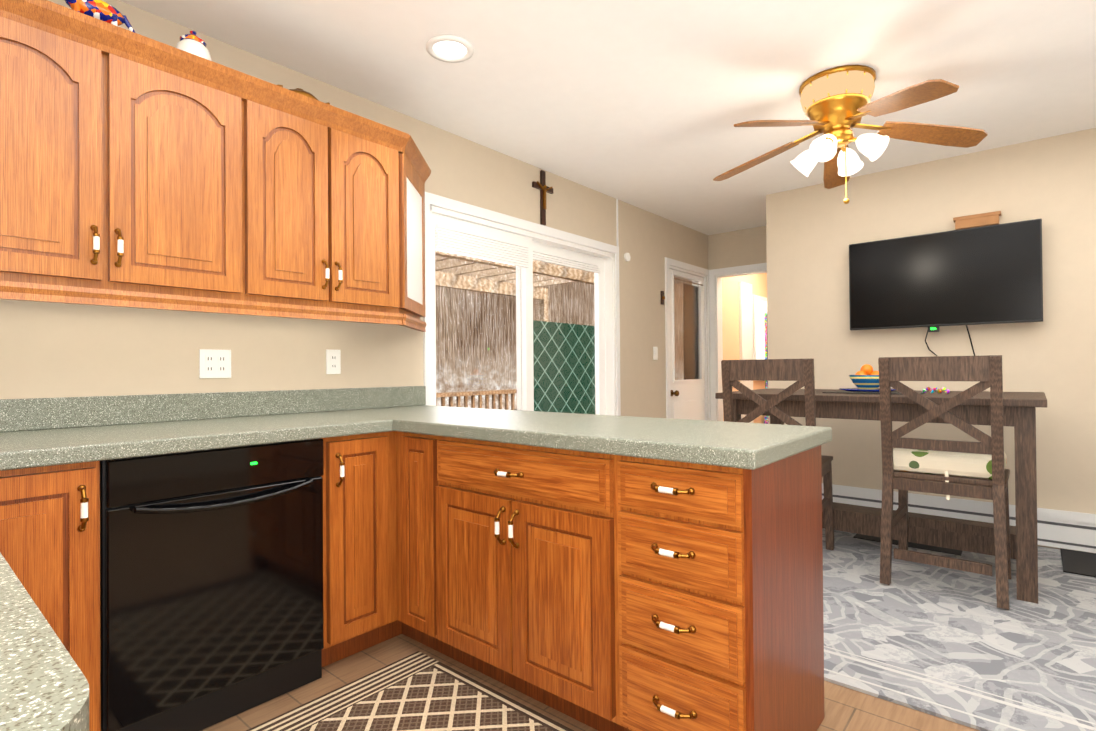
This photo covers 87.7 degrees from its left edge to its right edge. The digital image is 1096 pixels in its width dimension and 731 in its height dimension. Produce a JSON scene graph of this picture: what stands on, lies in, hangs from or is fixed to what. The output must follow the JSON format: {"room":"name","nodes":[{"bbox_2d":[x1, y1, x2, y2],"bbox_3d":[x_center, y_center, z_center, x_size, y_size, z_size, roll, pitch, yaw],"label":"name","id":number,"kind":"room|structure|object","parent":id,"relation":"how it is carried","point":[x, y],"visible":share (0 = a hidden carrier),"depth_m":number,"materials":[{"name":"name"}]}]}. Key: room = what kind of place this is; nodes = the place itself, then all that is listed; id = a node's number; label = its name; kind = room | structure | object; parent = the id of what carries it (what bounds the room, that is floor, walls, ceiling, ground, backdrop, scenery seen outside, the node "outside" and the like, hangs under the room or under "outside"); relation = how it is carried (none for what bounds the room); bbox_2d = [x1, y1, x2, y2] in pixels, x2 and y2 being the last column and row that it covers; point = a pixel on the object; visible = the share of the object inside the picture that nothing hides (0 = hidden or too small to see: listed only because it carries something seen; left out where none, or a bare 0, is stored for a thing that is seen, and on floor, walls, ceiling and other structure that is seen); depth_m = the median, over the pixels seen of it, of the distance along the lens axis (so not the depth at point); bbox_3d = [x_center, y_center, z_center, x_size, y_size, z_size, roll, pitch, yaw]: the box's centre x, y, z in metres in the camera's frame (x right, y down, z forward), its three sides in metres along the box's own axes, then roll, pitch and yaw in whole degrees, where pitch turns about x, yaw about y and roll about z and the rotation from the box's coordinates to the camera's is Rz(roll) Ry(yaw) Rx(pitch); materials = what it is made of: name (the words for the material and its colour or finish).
{"room":"kitchen","nodes":[
{"label":"kitchen","id":0,"kind":"room"},
{"bbox_2d":[0,0,767,423],"bbox_3d":[0.240,-0.114,4.274,0.184,2.448,8.250,-1,-1,41],"label":"wall","id":1,"kind":"structure","parent":0,"point":[62,350],"depth_m":2.76,"materials":[{"name":"paint"}]},
{"bbox_2d":[0,0,267,311],"bbox_3d":[-1.505,-0.646,1.885,0.342,0.817,0.950,-1,-1,41],"label":"upper cabinet","id":2,"kind":"object","parent":1,"relation":"attached to","point":[139,171],"depth_m":1.81,"materials":[{"name":"brown wood"}]},
{"bbox_2d":[65,0,134,32],"bbox_3d":[-1.468,-1.150,1.826,0.067,0.189,0.264,-1,-1,41],"label":"horse figurine","id":3,"kind":"object","parent":2,"relation":"on","point":[103,11],"visible":0.67,"depth_m":1.83,"materials":[{"name":"ceramic"}]},
{"bbox_2d":[176,31,211,60],"bbox_3d":[-1.275,-1.131,2.050,0.113,0.150,0.116,-1,-1,41],"label":"ceramic jar","id":4,"kind":"object","parent":2,"relation":"on","point":[192,43],"visible":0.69,"depth_m":2.02,"materials":[{"name":"white ceramic"}]},
{"bbox_2d":[199,349,230,377],"bbox_3d":[-1.348,-0.009,2.314,0.009,0.116,0.118,-1,-1,41],"label":"electrical outlet","id":5,"kind":"object","parent":1,"relation":"attached to","point":[214,363],"visible":1,"depth_m":2.31,"materials":[{"name":"white plastic"}]},
{"bbox_2d":[244,82,415,323],"bbox_3d":[-1.020,-0.646,2.451,0.342,0.817,0.801,-1,-1,41],"label":"upper cabinet","id":6,"kind":"object","parent":1,"relation":"attached to","point":[342,183],"depth_m":2.36,"materials":[{"name":"brown wood"}]},
{"bbox_2d":[278,84,329,104],"bbox_3d":[-1.014,-1.099,2.356,0.156,0.085,0.241,-1,-1,41],"label":"teapot","id":7,"kind":"object","parent":6,"relation":"on","point":[302,92],"visible":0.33,"depth_m":2.29,"materials":[{"name":"brown"}]},
{"bbox_2d":[326,349,340,373],"bbox_3d":[-1.016,-0.020,2.703,0.009,0.116,0.072,-1,-1,41],"label":"electrical outlet","id":8,"kind":"object","parent":1,"relation":"attached to","point":[333,361],"visible":1,"depth_m":2.70,"materials":[{"name":"white plastic"}]},
{"bbox_2d":[376,312,425,323],"bbox_3d":[-0.685,-0.646,2.850,0.334,0.817,0.353,-1,-1,41],"label":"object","id":9,"kind":"object","parent":1,"relation":"attached to","point":[418,314],"depth_m":2.69,"materials":[{"name":"brown wood"}]},
{"bbox_2d":[416,146,430,311],"bbox_3d":[-0.695,-0.660,2.812,0.313,0.789,0.423,-1,-1,41],"label":"upper cabinet","id":10,"kind":"object","parent":1,"relation":"attached to","point":[423,171],"depth_m":2.96,"materials":[{"name":"brown wood"}]},
{"bbox_2d":[435,223,600,272],"bbox_3d":[-0.108,-0.726,3.849,0.075,0.148,1.650,-1,-1,41],"label":"blind valance","id":11,"kind":"object","parent":1,"relation":"attached to","point":[457,241],"visible":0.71,"depth_m":3.50,"materials":[{"name":"white plastic"}]},
{"bbox_2d":[423,192,620,415],"bbox_3d":[-0.108,0.080,3.875,0.168,2.060,1.910,-1,-1,41],"label":"sliding door","id":12,"kind":"structure","parent":1,"relation":"attached to","point":[607,334],"depth_m":3.82,"materials":[{"name":"white plastic"}]},
{"bbox_2d":[532,170,552,225],"bbox_3d":[-0.025,-1.138,3.856,0.042,0.365,0.200,-1,-1,41],"label":"crucifix","id":13,"kind":"object","parent":1,"relation":"attached to","point":[542,187],"visible":0.98,"depth_m":3.85,"materials":[{"name":"brown wood"}]},
{"bbox_2d":[616,199,618,246],"bbox_3d":[0.554,-1.145,4.558,0.010,0.388,0.014,-1,-1,41],"label":"trim","id":14,"kind":"structure","parent":1,"relation":"attached to","point":[617,238],"depth_m":4.55,"materials":[{"name":"white wood"}]},
{"bbox_2d":[624,253,630,260],"bbox_3d":[0.647,-0.891,4.657,0.018,0.070,0.070,-1,-1,41],"label":"door chime","id":15,"kind":"object","parent":1,"relation":"attached to","point":[627,257],"visible":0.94,"depth_m":4.64,"materials":[{"name":"white plastic"}]},
{"bbox_2d":[653,347,657,359],"bbox_3d":[0.943,-0.113,4.996,0.012,0.115,0.070,-1,-1,41],"label":"switch plate","id":16,"kind":"object","parent":1,"relation":"attached to","point":[655,353],"visible":1,"depth_m":4.99,"materials":[{"name":"white plastic"}]},
{"bbox_2d":[661,291,664,304],"bbox_3d":[1.029,-0.611,5.087,0.034,0.120,0.040,-1,-1,41],"label":"wall decor","id":17,"kind":"object","parent":1,"relation":"attached to","point":[662,297],"visible":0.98,"depth_m":5.08,"materials":[{"name":"brown wood"}]},
{"bbox_2d":[669,269,704,419],"bbox_3d":[1.357,0.103,5.490,0.116,2.000,0.766,-1,-1,41],"label":"entry door","id":18,"kind":"structure","parent":1,"relation":"in","point":[688,397],"depth_m":5.58,"materials":[{"name":"white"}]},
{"bbox_2d":[665,257,710,420],"bbox_3d":[1.304,0.065,5.527,0.168,2.090,0.907,-1,-1,41],"label":"door frame","id":19,"kind":"structure","parent":1,"relation":"attached to","point":[680,266],"depth_m":5.53,"materials":[{"name":"white wood"}]},
{"bbox_2d":[764,313,768,423],"bbox_3d":[2.688,0.108,6.945,0.050,1.500,0.210,-1,-1,41],"label":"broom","id":20,"kind":"object","parent":1,"relation":"attached to","point":[766,357],"visible":0.23,"depth_m":6.88,"materials":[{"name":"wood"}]},
{"bbox_2d":[119,0,1095,234],"bbox_3d":[2.377,-1.419,2.449,5.832,0.100,8.250,-1,-1,41],"label":"ceiling","id":21,"kind":"structure","parent":0,"point":[646,105],"depth_m":2.61,"materials":[{"name":"paint"}]},
{"bbox_2d":[426,35,473,62],"bbox_3d":[-0.415,-1.338,2.415,0.200,0.010,0.200,-1,-1,41],"label":"recessed light","id":22,"kind":"object","parent":21,"relation":"in","point":[449,48],"visible":1,"depth_m":2.41,"materials":[{"name":"white plastic"}]},
{"bbox_2d":[713,65,987,203],"bbox_3d":[1.366,-1.066,2.765,1.185,0.580,1.219,-1,-1,41],"label":"ceiling fan","id":23,"kind":"object","parent":21,"relation":"hanging from","point":[837,104],"visible":1,"depth_m":2.64,"materials":[{"name":"brown wood"}]},
{"bbox_2d":[201,546,1058,730],"bbox_3d":[2.398,1.129,2.431,5.832,0.100,8.250,-1,-1,41],"label":"floor","id":24,"kind":"structure","parent":0,"point":[847,709],"depth_m":1.85,"materials":[{"name":"brown wood"}]},
{"bbox_2d":[0,461,100,730],"bbox_3d":[-1.543,0.680,1.592,0.634,0.852,0.357,-1,-1,41],"label":"base cabinet","id":25,"kind":"object","parent":24,"relation":"on","point":[50,534],"depth_m":1.46,"materials":[{"name":"brown wood"}]},
{"bbox_2d":[100,438,323,730],"bbox_3d":[-1.206,0.679,1.954,0.661,0.846,0.620,-1,-1,41],"label":"dishwasher","id":26,"kind":"object","parent":24,"relation":"on","point":[211,587],"visible":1,"depth_m":1.72,"materials":[{"name":"black"}]},
{"bbox_2d":[320,431,401,666],"bbox_3d":[-0.918,0.680,2.324,0.634,0.852,0.307,-1,-1,41],"label":"base cabinet","id":27,"kind":"object","parent":24,"relation":"on","point":[359,477],"depth_m":2.11,"materials":[{"name":"brown wood"}]},
{"bbox_2d":[396,431,419,641],"bbox_3d":[-0.271,0.674,2.329,0.270,0.852,0.593,-1,-1,41],"label":"base cabinet","id":28,"kind":"object","parent":24,"relation":"on","point":[407,444],"depth_m":2.17,"materials":[{"name":"brown wood"}]},
{"bbox_2d":[246,651,573,730],"bbox_3d":[-0.317,1.090,1.469,1.210,0.009,0.860,-1,-1,41],"label":"kitchen mat","id":29,"kind":"object","parent":24,"relation":"on","point":[418,691],"visible":0.9,"depth_m":1.82,"materials":[{"name":"brown fabric"}]},
{"bbox_2d":[420,434,587,724],"bbox_3d":[0.055,0.669,2.050,0.828,0.852,0.593,-1,-1,41],"label":"base cabinet","id":30,"kind":"object","parent":24,"relation":"on","point":[502,524],"depth_m":1.82,"materials":[{"name":"brown wood"}]},
{"bbox_2d":[584,445,824,730],"bbox_3d":[0.488,0.663,1.683,0.444,0.852,0.597,-1,-1,41],"label":"base cabinet","id":31,"kind":"object","parent":24,"relation":"on","point":[602,592],"depth_m":1.47,"materials":[{"name":"brown wood"}]},
{"bbox_2d":[822,528,1095,730],"bbox_3d":[2.242,1.073,2.416,3.250,0.012,2.345,-1,-1,41],"label":"rug","id":32,"kind":"object","parent":24,"relation":"on","point":[956,646],"visible":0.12,"depth_m":2.23,"materials":[{"name":"grey fabric"}]},
{"bbox_2d":[721,359,833,549],"bbox_3d":[1.327,0.521,3.283,0.496,1.115,0.546,-1,0,36],"label":"chair","id":33,"kind":"object","parent":32,"relation":"on","point":[800,372],"visible":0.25,"depth_m":3.11,"materials":[{"name":"brown wood"}]},
{"bbox_2d":[715,388,1046,603],"bbox_3d":[1.927,0.616,3.372,1.540,0.920,0.950,-1,-1,41],"label":"dining table","id":34,"kind":"object","parent":32,"relation":"on","point":[1019,412],"visible":0.71,"depth_m":2.94,"materials":[{"name":"brown wood"}]},
{"bbox_2d":[839,388,894,391],"bbox_3d":[1.985,0.148,3.540,0.320,0.016,0.320,-1,-1,41],"label":"plate","id":35,"kind":"object","parent":34,"relation":"on","point":[855,389],"visible":0.58,"depth_m":3.46,"materials":[{"name":"blue ceramic"}]},
{"bbox_2d":[849,364,878,389],"bbox_3d":[1.984,0.069,3.541,0.210,0.161,0.210,-1,-1,41],"label":"fruit bowl","id":36,"kind":"object","parent":35,"relation":"on","point":[866,377],"visible":0.9,"depth_m":3.50,"materials":[{"name":"ceramic"}]},
{"bbox_2d":[822,391,923,394],"bbox_3d":[1.851,0.153,3.260,0.480,0.005,0.180,-1,-1,41],"label":"placemat","id":37,"kind":"object","parent":34,"relation":"on","point":[847,392],"visible":0.79,"depth_m":3.26,"materials":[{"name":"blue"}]},
{"bbox_2d":[922,387,949,393],"bbox_3d":[2.174,0.134,3.197,0.132,0.036,0.048,-1,-1,41],"label":"beads","id":38,"kind":"object","parent":34,"relation":"on","point":[947,391],"visible":0.96,"depth_m":3.19},
{"bbox_2d":[853,534,962,555],"bbox_3d":[2.264,1.072,3.565,0.550,0.005,0.420,-1,-1,41],"label":"pet mat","id":39,"kind":"object","parent":32,"relation":"on","point":[919,546],"visible":0.29,"depth_m":3.38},
{"bbox_2d":[878,355,1010,609],"bbox_3d":[1.974,0.512,2.836,0.496,1.115,0.546,-1,-1,41],"label":"chair","id":40,"kind":"object","parent":32,"relation":"on","point":[947,468],"visible":1,"depth_m":2.69,"materials":[{"name":"brown wood"}]},
{"bbox_2d":[1060,548,1095,577],"bbox_3d":[3.167,1.059,2.845,0.900,0.007,0.480,-1,-1,41],"label":"door mat","id":41,"kind":"object","parent":32,"relation":"on","point":[1079,562],"visible":1,"depth_m":3.08,"materials":[{"name":"black rubber"}]},
{"bbox_3d":[-1.263,0.672,0.768,2.130,0.851,0.662,-1,-1,41],"label":"base cabinet","id":42,"kind":"object","parent":24,"relation":"on","visible":0},
{"bbox_2d":[0,386,831,730],"bbox_3d":[-0.659,0.170,1.453,2.170,0.150,2.488,-1,-1,41],"label":"countertop","id":43,"kind":"structure","parent":42,"relation":"on","point":[44,684],"depth_m":1.75,"materials":[{"name":"stone"}]},
{"bbox_2d":[708,226,766,380],"bbox_3d":[2.042,-0.120,5.574,0.934,2.448,0.120,-1,-1,41],"label":"wall","id":44,"kind":"structure","parent":0,"point":[738,248],"depth_m":5.64,"materials":[{"name":"paint"}]},
{"bbox_2d":[709,263,766,420],"bbox_3d":[2.023,0.059,5.579,0.890,2.090,0.138,-1,-1,41],"label":"trim","id":45,"kind":"structure","parent":44,"relation":"attached to","point":[716,342],"depth_m":5.78,"materials":[{"name":"white wood"}]},
{"bbox_2d":[766,128,1095,552],"bbox_3d":[3.887,-0.151,3.360,4.748,2.448,1.090,-1,-1,41],"label":"wall","id":46,"kind":"structure","parent":0,"point":[813,232],"depth_m":3.69,"materials":[{"name":"paint"}]},
{"bbox_2d":[849,219,1042,355],"bbox_3d":[2.545,-0.461,3.721,1.030,0.806,0.100,-1,-1,41],"label":"tv","id":47,"kind":"object","parent":46,"relation":"attached to","point":[990,274],"visible":0.98,"depth_m":3.64,"materials":[{"name":"black plastic"}]},
{"bbox_2d":[822,483,1095,552],"bbox_3d":[3.469,0.943,2.952,4.578,0.220,0.070,-1,-1,41],"label":"baseboard heater","id":48,"kind":"object","parent":46,"relation":"attached to","point":[1071,530],"depth_m":3.55,"materials":[{"name":"grey metal"}]},
{"bbox_2d":[953,211,1000,229],"bbox_3d":[2.713,-0.918,3.609,0.240,0.075,0.053,-1,-1,41],"label":"wall basket","id":49,"kind":"object","parent":46,"relation":"attached to","point":[978,220],"visible":0.93,"depth_m":3.59,"materials":[{"name":"wood"}]},
{"label":"outside","id":50,"kind":"structure","parent":0,"visible":0},
{"bbox_2d":[435,258,691,409],"bbox_3d":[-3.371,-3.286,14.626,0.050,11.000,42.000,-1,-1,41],"label":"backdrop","id":51,"kind":"structure","parent":50,"point":[499,306],"depth_m":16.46,"materials":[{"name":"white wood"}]},
{"bbox_3d":[-5.299,1.441,9.697,15.318,0.310,24.000,-1,-1,41],"label":"ground","id":52,"kind":"structure","parent":0,"visible":0},
{"bbox_3d":[-1.345,1.186,5.399,3.718,0.069,8.600,-1,-1,41],"label":"deck","id":53,"kind":"object","parent":52,"relation":"on","visible":0},
{"bbox_2d":[436,389,516,409],"bbox_3d":[-2.686,0.770,6.545,0.100,0.799,8.600,-1,-1,41],"label":"railing","id":54,"kind":"object","parent":53,"relation":"on","point":[512,392],"depth_m":8.49,"materials":[{"name":"brown wood"}]},
{"bbox_2d":[435,233,593,321],"bbox_3d":[-0.963,-0.100,5.730,3.498,2.499,6.400,-1,-1,41],"label":"pergola","id":55,"kind":"object","parent":53,"relation":"on","point":[466,285],"depth_m":7.64,"materials":[{"name":"brown wood"}]},
{"bbox_2d":[533,320,594,413],"bbox_3d":[0.218,0.315,6.365,0.060,1.659,1.500,-1,-1,41],"label":"fence panel","id":56,"kind":"object","parent":53,"relation":"on","point":[557,368],"depth_m":6.29,"materials":[{"name":"green"}]}
]}

